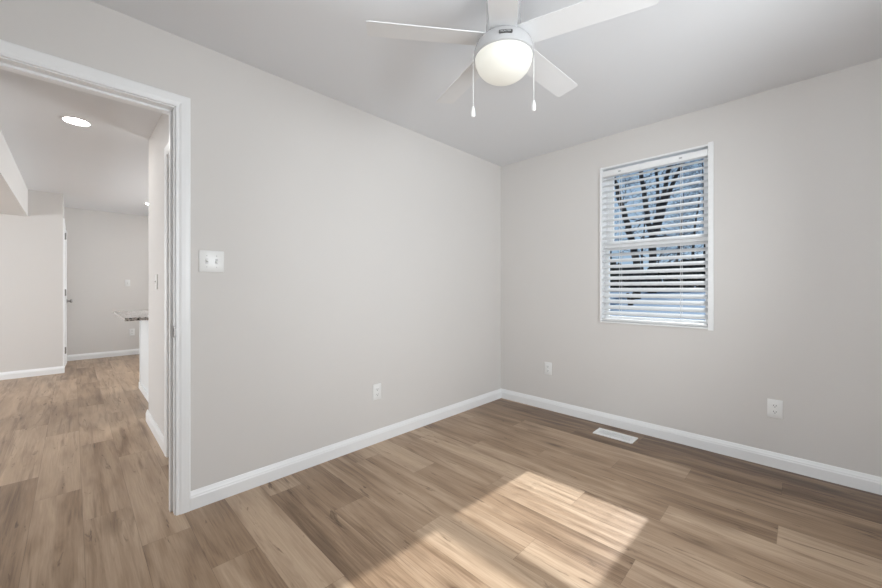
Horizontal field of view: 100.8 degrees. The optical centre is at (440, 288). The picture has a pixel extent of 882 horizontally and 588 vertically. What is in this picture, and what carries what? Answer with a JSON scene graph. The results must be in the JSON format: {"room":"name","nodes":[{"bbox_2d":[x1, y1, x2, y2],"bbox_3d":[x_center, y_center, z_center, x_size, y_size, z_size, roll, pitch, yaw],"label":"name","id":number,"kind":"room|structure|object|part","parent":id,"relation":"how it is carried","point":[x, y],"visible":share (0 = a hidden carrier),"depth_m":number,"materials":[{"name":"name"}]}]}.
{"room":"empty bedroom","nodes":[
{"label":"empty bedroom","id":0,"kind":"room"},
{"bbox_2d":[0,190,49,371],"bbox_3d":[-6.620,-0.069,3.585,0.120,2.440,3.800,0,0,45],"label":"wall","id":1,"kind":"structure","parent":0,"point":[24,240],"depth_m":4.74,"materials":[{"name":"paint"}]},
{"bbox_2d":[0,366,63,379],"bbox_3d":[-6.483,1.104,3.627,0.015,0.095,3.812,0,0,45],"label":"baseboard","id":2,"kind":"structure","parent":1,"relation":"attached to","point":[60,369],"depth_m":4.76,"materials":[{"name":"paint"}]},
{"bbox_2d":[50,192,63,366],"bbox_3d":[-5.638,-0.069,5.370,1.240,2.440,0.117,0,0,45],"label":"wall","id":3,"kind":"structure","parent":0,"point":[56,199],"depth_m":4.93,"materials":[{"name":"paint"}]},
{"bbox_2d":[63,218,72,372],"bbox_3d":[-5.507,0.097,5.307,0.963,2.109,0.213,0,0,45],"label":"door","id":4,"kind":"structure","parent":3,"relation":"in","point":[65,300],"depth_m":4.99,"materials":[{"name":"paint"}]},
{"bbox_3d":[-5.494,0.097,5.321,0.963,2.109,0.016,0,0,45],"label":"casing","id":5,"kind":"part","parent":4,"relation":"part of","materials":[{"name":"paint"}]},
{"bbox_3d":[-5.500,0.135,5.315,0.039,2.016,0.793,0,0,-43],"label":"panel","id":6,"kind":"part","parent":4,"relation":"part of","materials":[{"name":"paint"}]},
{"bbox_2d":[64,207,148,354],"bbox_3d":[-4.839,-0.069,6.972,0.120,2.440,3.283,0,0,45],"label":"wall","id":7,"kind":"structure","parent":0,"point":[105,250],"depth_m":6.10,"materials":[{"name":"paint"}]},
{"bbox_2d":[67,349,138,360],"bbox_3d":[-5.601,1.104,6.107,0.015,0.095,0.983,0,0,45],"label":"baseboard","id":8,"kind":"structure","parent":7,"relation":"attached to","point":[130,351],"depth_m":6.07,"materials":[{"name":"paint"}]},
{"bbox_2d":[125,280,129,285],"bbox_3d":[-5.411,-0.095,6.298,0.016,0.115,0.071,0,0,45],"label":"light switch","id":9,"kind":"object","parent":7,"relation":"attached to","point":[127,282],"visible":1,"depth_m":6.30,"materials":[{"name":"white plastic"}]},
{"bbox_2d":[129,329,134,335],"bbox_3d":[-5.372,0.757,6.343,0.009,0.117,0.074,0,0,45],"label":"wall outlet","id":10,"kind":"object","parent":7,"relation":"attached to","point":[131,331],"visible":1,"depth_m":6.34,"materials":[{"name":"white plastic"}]},
{"bbox_2d":[149,113,168,434],"bbox_3d":[-1.911,-0.069,2.624,1.640,2.440,0.115,0,0,45],"label":"wall","id":11,"kind":"structure","parent":0,"point":[159,138],"depth_m":2.82,"materials":[{"name":"paint"}]},
{"bbox_2d":[146,409,163,452],"bbox_3d":[-2.238,1.104,2.857,0.928,0.095,0.015,0,0,45],"label":"baseboard","id":12,"kind":"structure","parent":11,"relation":"attached to","point":[157,433],"depth_m":2.82,"materials":[{"name":"paint"}]},
{"bbox_2d":[154,274,157,288],"bbox_3d":[-2.220,-0.052,2.838,0.071,0.115,0.016,0,0,45],"label":"light switch","id":13,"kind":"object","parent":11,"relation":"attached to","point":[156,275],"visible":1,"depth_m":2.82,"materials":[{"name":"white plastic"}]},
{"bbox_2d":[164,142,168,456],"bbox_3d":[-1.605,0.089,2.308,0.748,2.124,0.132,0,0,45],"label":"door","id":14,"kind":"structure","parent":11,"relation":"in","point":[166,149],"depth_m":2.49,"materials":[{"name":"paint"}]},
{"bbox_2d":[0,0,500,490],"bbox_3d":[-0.771,-0.069,2.525,0.120,2.440,3.870,0,0,45],"label":"wall","id":15,"kind":"structure","parent":0,"point":[361,249],"depth_m":2.35,"materials":[{"name":"paint"}]},
{"bbox_2d":[0,39,190,515],"bbox_3d":[-1.669,0.083,1.618,0.153,2.136,0.909,0,0,45],"label":"door frame","id":16,"kind":"structure","parent":15,"relation":"in","point":[14,58],"depth_m":1.85,"materials":[{"name":"paint"}]},
{"bbox_2d":[199,250,223,271],"bbox_3d":[-1.232,-0.146,1.962,0.016,0.115,0.117,0,0,45],"label":"light switch","id":17,"kind":"object","parent":15,"relation":"attached to","point":[209,261],"visible":1,"depth_m":1.96,"materials":[{"name":"white plastic"}]},
{"bbox_2d":[191,389,500,510],"bbox_3d":[-0.331,1.104,2.872,0.015,0.095,2.757,0,0,45],"label":"baseboard","id":18,"kind":"structure","parent":15,"relation":"attached to","point":[212,493],"depth_m":2.40,"materials":[{"name":"paint"}]},
{"bbox_2d":[373,383,380,399],"bbox_3d":[-0.477,0.772,2.729,0.009,0.117,0.074,0,0,45],"label":"wall outlet","id":19,"kind":"object","parent":15,"relation":"attached to","point":[376,387],"visible":1,"depth_m":2.72,"materials":[{"name":"white plastic"}]},
{"bbox_2d":[0,354,881,587],"bbox_3d":[-2.877,1.151,2.268,9.550,0.001,7.200,0,0,45],"label":"floor","id":20,"kind":"structure","parent":0,"point":[499,493],"depth_m":1.89,"materials":[{"name":"brown wood"}]},
{"bbox_2d":[139,320,148,402],"bbox_3d":[-3.051,0.734,4.109,0.790,0.835,0.472,0,0,45],"label":"base cabinet","id":21,"kind":"object","parent":20,"relation":"on","point":[143,324],"visible":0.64,"depth_m":3.96,"materials":[{"name":"paint"}]},
{"bbox_2d":[113,310,148,320],"bbox_3d":[-3.372,0.301,4.314,1.565,0.031,0.672,0,0,45],"label":"countertop","id":22,"kind":"structure","parent":21,"relation":"on","point":[130,315],"depth_m":4.00,"materials":[{"name":"stone"}]},
{"bbox_3d":[-3.213,1.116,3.945,0.790,0.070,0.012,0,0,45],"label":"trim","id":23,"kind":"part","parent":21,"relation":"part of","materials":[{"name":"paint"}]},
{"bbox_2d":[593,428,637,443],"bbox_3d":[1.360,1.148,2.850,0.292,0.007,0.140,0,0,45],"label":"floor vent","id":24,"kind":"object","parent":20,"relation":"in","point":[600,431],"visible":1,"depth_m":2.84,"materials":[{"name":"white metal"}]},
{"bbox_2d":[0,0,881,215],"bbox_3d":[-2.863,-1.364,2.282,9.650,0.150,7.440,0,0,45],"label":"ceiling","id":25,"kind":"structure","parent":0,"point":[667,59],"depth_m":2.16,"materials":[{"name":"paint"}]},
{"bbox_2d":[0,130,27,215],"bbox_3d":[-3.806,-1.114,2.943,4.780,0.350,0.350,0,0,45],"label":"soffit","id":26,"kind":"object","parent":25,"relation":"attached to","point":[13,189],"depth_m":3.73,"materials":[{"name":"paint"}]},
{"bbox_2d":[60,116,91,126],"bbox_3d":[-2.811,-1.287,2.814,0.176,0.004,0.176,0,0,45],"label":"recessed light","id":27,"kind":"object","parent":25,"relation":"in","point":[72,120],"visible":1,"depth_m":2.81,"materials":[{"name":"paint"}]},
{"bbox_2d":[366,0,658,117],"bbox_3d":[0.299,-1.014,1.600,1.132,0.549,1.088,0,0,45],"label":"ceiling fan","id":28,"kind":"object","parent":25,"relation":"hanging from","point":[503,54],"visible":1,"depth_m":1.50,"materials":[{"name":"white plastic"}]},
{"bbox_3d":[-0.054,-1.068,1.532,0.505,0.024,0.117,0,0,-8],"label":"blade","id":29,"kind":"part","parent":28,"relation":"part of","materials":[{"name":"white wood"}]},
{"bbox_3d":[0.128,-1.068,1.871,0.117,0.024,0.505,0,0,-26],"label":"blade","id":30,"kind":"part","parent":28,"relation":"part of","materials":[{"name":"white wood"}]},
{"bbox_3d":[0.139,-0.763,1.576,0.017,0.047,0.017,0,0,45],"label":"chain pull","id":31,"kind":"part","parent":28,"relation":"part of","materials":[{"name":"white plastic"}]},
{"bbox_3d":[0.143,-0.897,1.576,0.011,0.229,0.006,0,0,0],"label":"pull chain","id":32,"kind":"part","parent":28,"relation":"part of","materials":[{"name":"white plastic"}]},
{"bbox_3d":[0.212,-1.068,1.254,0.117,0.024,0.505,0,0,10],"label":"blade","id":33,"kind":"part","parent":28,"relation":"part of","materials":[{"name":"white wood"}]},
{"bbox_3d":[0.270,-0.947,1.576,0.245,0.096,0.245,0,0,45],"label":"lamp shade","id":34,"kind":"part","parent":28,"relation":"part of","materials":[{"name":"white glass"}]},
{"bbox_3d":[0.401,-0.789,1.576,0.017,0.047,0.017,0,0,45],"label":"chain pull","id":35,"kind":"part","parent":28,"relation":"part of","materials":[{"name":"white plastic"}]},
{"bbox_3d":[0.507,-1.068,1.802,0.505,0.024,0.117,0,0,-44],"label":"blade","id":36,"kind":"part","parent":28,"relation":"part of","materials":[{"name":"white wood"}]},
{"bbox_3d":[0.559,-1.068,1.421,0.505,0.024,0.117,0,0,28],"label":"blade","id":37,"kind":"part","parent":28,"relation":"part of","materials":[{"name":"white wood"}]},
{"bbox_2d":[501,58,881,476],"bbox_3d":[-0.300,-0.069,4.881,9.510,2.440,0.140,0,0,45],"label":"wall","id":38,"kind":"structure","parent":0,"point":[798,165],"depth_m":2.45,"materials":[{"name":"paint"}]},
{"bbox_2d":[544,362,551,374],"bbox_3d":[1.018,0.760,3.470,0.074,0.117,0.009,0,0,45],"label":"wall outlet","id":39,"kind":"object","parent":38,"relation":"attached to","point":[547,365],"visible":1,"depth_m":3.46,"materials":[{"name":"white plastic"}]},
{"bbox_2d":[600,141,713,330],"bbox_3d":[1.691,-0.370,2.898,0.787,1.334,0.154,0,0,45],"label":"window","id":40,"kind":"structure","parent":38,"relation":"in","point":[710,146],"depth_m":2.79,"materials":[{"name":"paint"}]},
{"bbox_3d":[1.712,-0.370,2.925,0.751,1.294,0.085,0,0,45],"label":"frame","id":41,"kind":"part","parent":40,"relation":"part of","materials":[{"name":"plastic"}]},
{"bbox_2d":[602,149,707,326],"bbox_3d":[1.654,-0.360,2.873,0.737,1.270,0.060,0,0,45],"label":"window blind","id":42,"kind":"object","parent":40,"relation":"attached to","point":[701,154],"visible":0.88,"depth_m":2.83,"materials":[{"name":"paint"}]},
{"bbox_3d":[1.495,-0.344,3.034,0.002,1.210,0.051,0,0,45],"label":"ladder cord","id":43,"kind":"part","parent":42,"relation":"part of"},
{"bbox_3d":[1.656,0.265,2.875,0.737,0.020,0.052,0,0,45],"label":"rail","id":44,"kind":"part","parent":42,"relation":"part of","materials":[{"name":"white plastic"}]},
{"bbox_3d":[1.800,-0.344,2.732,0.002,1.210,0.051,0,0,45],"label":"ladder cord","id":45,"kind":"part","parent":42,"relation":"part of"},
{"bbox_3d":[1.697,-0.067,2.913,0.743,0.669,0.032,0,0,45],"label":"sash","id":46,"kind":"part","parent":40,"relation":"part of","materials":[{"name":"plastic"}]},
{"bbox_3d":[1.726,-0.680,2.934,0.721,0.673,0.030,0,0,45],"label":"sash","id":47,"kind":"part","parent":40,"relation":"part of","materials":[{"name":"plastic"}]},
{"bbox_2d":[501,389,881,494],"bbox_3d":[1.783,1.104,2.707,3.250,0.095,0.015,0,0,45],"label":"baseboard","id":48,"kind":"structure","parent":38,"relation":"attached to","point":[849,478],"depth_m":2.54,"materials":[{"name":"paint"}]},
{"bbox_2d":[767,399,782,418],"bbox_3d":[2.150,0.774,2.348,0.074,0.117,0.009,0,0,45],"label":"wall outlet","id":49,"kind":"object","parent":38,"relation":"attached to","point":[774,407],"visible":1,"depth_m":2.35,"materials":[{"name":"white plastic"}]},
{"label":"outside","id":50,"kind":"structure","parent":0,"visible":0},
{"bbox_2d":[610,279,704,319],"bbox_3d":[14.866,0.094,32.415,70.000,3.015,60.000,0,0,45],"label":"ground","id":51,"kind":"structure","parent":50,"point":[611,292],"depth_m":17.70,"materials":[{"name":"white snow"}]},
{"bbox_2d":[610,210,627,258],"bbox_3d":[17.791,-6.054,39.358,5.668,11.838,5.499,0,0,45],"label":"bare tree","id":52,"kind":"object","parent":51,"relation":"on","point":[617,210],"visible":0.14,"depth_m":38.80,"materials":[{"name":"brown plant"}]},
{"bbox_2d":[614,171,693,298],"bbox_3d":[12.277,-4.342,21.895,5.966,10.089,5.045,0,0,-41],"label":"bare tree","id":53,"kind":"object","parent":51,"relation":"on","point":[615,181],"visible":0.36,"depth_m":21.87,"materials":[{"name":"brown plant"}]},
{"bbox_2d":[630,184,678,273],"bbox_3d":[25.345,-7.514,44.463,5.278,13.871,7.046,0,0,0],"label":"bare tree","id":54,"kind":"object","parent":51,"relation":"on","point":[642,268],"visible":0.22,"depth_m":44.27,"materials":[{"name":"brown plant"}]},
{"bbox_2d":[610,258,704,287],"bbox_3d":[15.752,-1.037,31.907,42.652,3.277,4.452,0,0,45],"label":"hedge","id":55,"kind":"object","parent":51,"relation":"on","point":[696,259],"visible":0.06,"depth_m":28.54,"materials":[{"name":"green plant"}]},
{"bbox_2d":[620,160,703,292],"bbox_3d":[16.184,-6.702,26.417,6.571,14.143,8.923,0,0,-19],"label":"bare tree","id":56,"kind":"object","parent":51,"relation":"on","point":[667,171],"visible":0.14,"depth_m":26.70,"materials":[{"name":"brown plant"}]},
{"bbox_2d":[655,161,703,286],"bbox_3d":[20.730,-5.727,29.724,7.162,11.622,7.968,0,0,45],"label":"bare tree","id":57,"kind":"object","parent":51,"relation":"on","point":[694,232],"visible":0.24,"depth_m":30.47,"materials":[{"name":"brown plant"}]},
{"bbox_2d":[658,173,703,260],"bbox_3d":[24.756,-6.389,37.477,6.503,12.238,5.986,0,0,36],"label":"bare tree","id":58,"kind":"object","parent":51,"relation":"on","point":[683,201],"visible":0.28,"depth_m":37.30,"materials":[{"name":"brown plant"}]},
{"bbox_2d":[678,158,704,258],"bbox_3d":[31.461,-9.126,43.447,6.039,16.771,5.834,0,0,-24],"label":"bare tree","id":59,"kind":"object","parent":51,"relation":"on","point":[703,158],"visible":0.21,"depth_m":43.33,"materials":[{"name":"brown plant"}]}
]}

